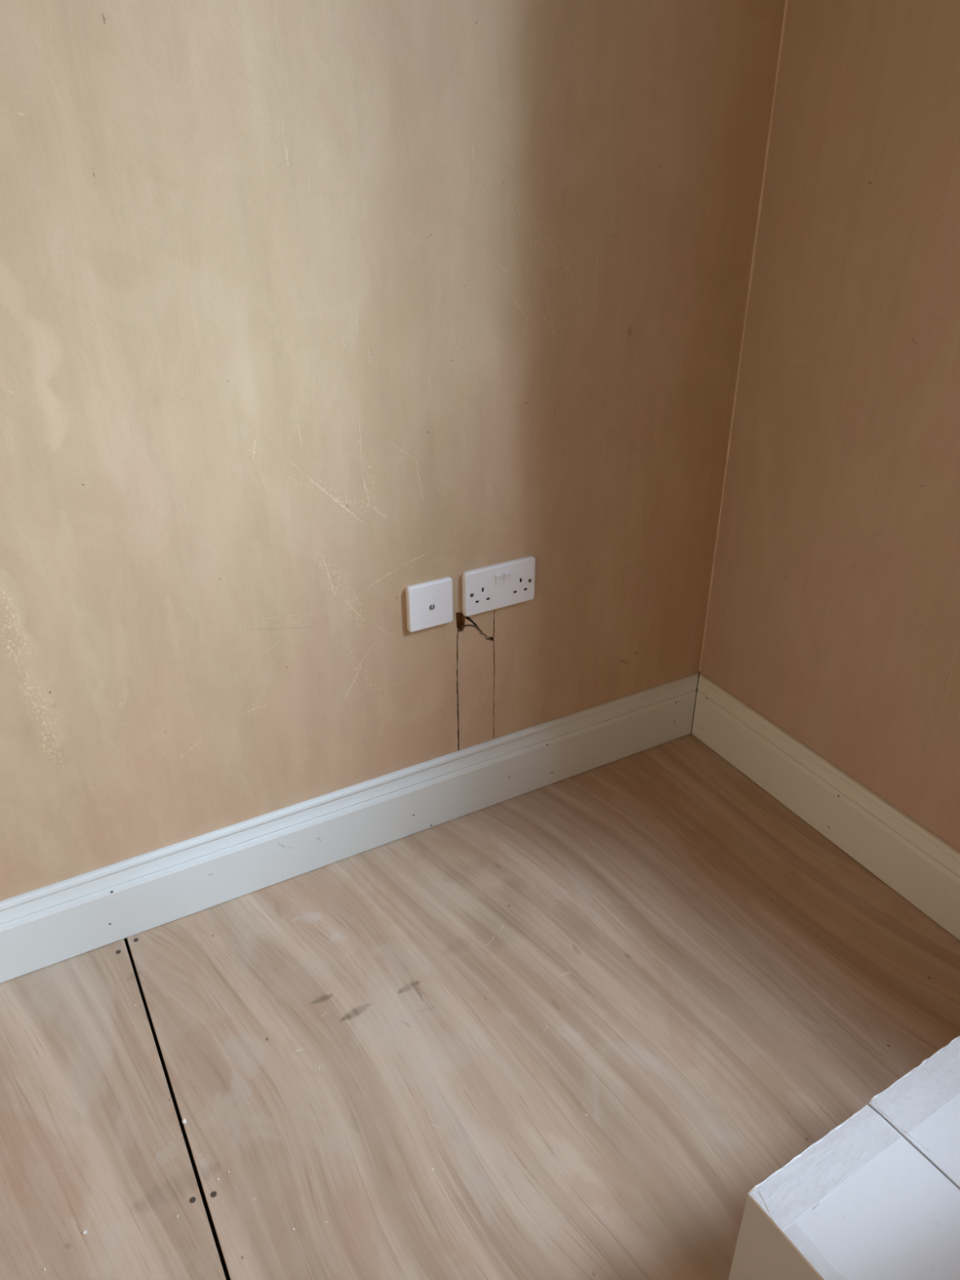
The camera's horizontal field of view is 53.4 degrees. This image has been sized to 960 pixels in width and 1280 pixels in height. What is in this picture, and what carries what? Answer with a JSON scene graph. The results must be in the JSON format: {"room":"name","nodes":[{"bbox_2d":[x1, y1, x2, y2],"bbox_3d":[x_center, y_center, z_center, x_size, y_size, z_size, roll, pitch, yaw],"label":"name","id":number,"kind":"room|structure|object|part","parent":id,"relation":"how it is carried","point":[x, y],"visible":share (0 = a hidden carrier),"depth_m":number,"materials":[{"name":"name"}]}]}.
{"room":"unfinished empty room","nodes":[
{"label":"unfinished empty room","id":0,"kind":"room"},
{"bbox_2d":[0,0,785,939],"bbox_3d":[-1.123,-0.449,0.866,3.600,2.470,0.120,-15,33,-25],"label":"wall","id":1,"kind":"structure","parent":0,"point":[313,313],"depth_m":1.43,"materials":[{"name":"paint"}]},
{"bbox_2d":[0,671,699,982],"bbox_3d":[-1.086,0.572,1.374,3.600,0.149,0.019,-15,33,-25],"label":"baseboard","id":2,"kind":"structure","parent":1,"relation":"attached to","point":[58,922],"depth_m":1.75,"materials":[{"name":"paint"}]},
{"bbox_2d":[405,577,453,632],"bbox_3d":[-0.087,-0.061,1.657,0.086,0.086,0.013,-15,33,-25],"label":"socket","id":3,"kind":"object","parent":1,"relation":"attached to","point":[428,604],"visible":1,"depth_m":1.65,"materials":[{"name":"white plastic"}]},
{"bbox_2d":[462,555,535,616],"bbox_3d":[0.036,-0.096,1.714,0.146,0.086,0.015,-15,33,-25],"label":"double socket","id":4,"kind":"object","parent":1,"relation":"attached to","point":[492,587],"visible":1,"depth_m":1.71,"materials":[{"name":"white plastic"}]},
{"bbox_2d":[495,573,502,586],"bbox_3d":[0.033,-0.107,1.702,0.013,0.022,0.008,-15,33,-25],"label":"rocker switch","id":5,"kind":"object","parent":4,"relation":"attached to","point":[499,577],"depth_m":1.70,"materials":[{"name":"white plastic"}]},
{"bbox_2d":[503,571,511,583],"bbox_3d":[0.049,-0.111,1.709,0.013,0.022,0.008,-15,33,-25],"label":"rocker switch","id":6,"kind":"object","parent":4,"relation":"attached to","point":[507,575],"depth_m":1.71,"materials":[{"name":"white plastic"}]},
{"bbox_2d":[0,733,959,1279],"bbox_3d":[-0.196,1.389,0.182,4.000,0.101,3.640,-15,33,-25],"label":"floor","id":7,"kind":"structure","parent":0,"point":[807,986],"depth_m":1.44,"materials":[{"name":"beige"}]},
{"bbox_2d":[728,1035,959,1279],"bbox_3d":[0.561,0.721,1.026,0.392,0.225,0.402,-17,34,-27],"label":"carton","id":8,"kind":"object","parent":7,"relation":"on","point":[877,1197],"visible":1,"depth_m":1.03,"materials":[{"name":"white cardboard"}]},
{"bbox_3d":[0.397,0.777,0.939,0.004,0.215,0.400,-17,34,-27],"label":"panel","id":9,"kind":"part","parent":8,"relation":"part of","materials":[{"name":"beige cardboard"}]},
{"bbox_3d":[0.457,0.643,1.175,0.384,0.215,0.004,-17,34,-27],"label":"panel","id":10,"kind":"part","parent":8,"relation":"part of","materials":[{"name":"white cardboard"}]},
{"bbox_2d":[693,0,959,850],"bbox_3d":[1.397,-0.186,0.386,0.283,2.470,3.520,-15,33,-25],"label":"wall","id":11,"kind":"structure","parent":0,"point":[833,614],"depth_m":1.57,"materials":[{"name":"paint"}]},
{"bbox_2d":[691,671,959,940],"bbox_3d":[1.300,0.867,0.839,0.018,0.148,3.398,-15,33,-25],"label":"baseboard","id":12,"kind":"structure","parent":11,"relation":"attached to","point":[909,858],"depth_m":1.81,"materials":[{"name":"paint"}]}
]}

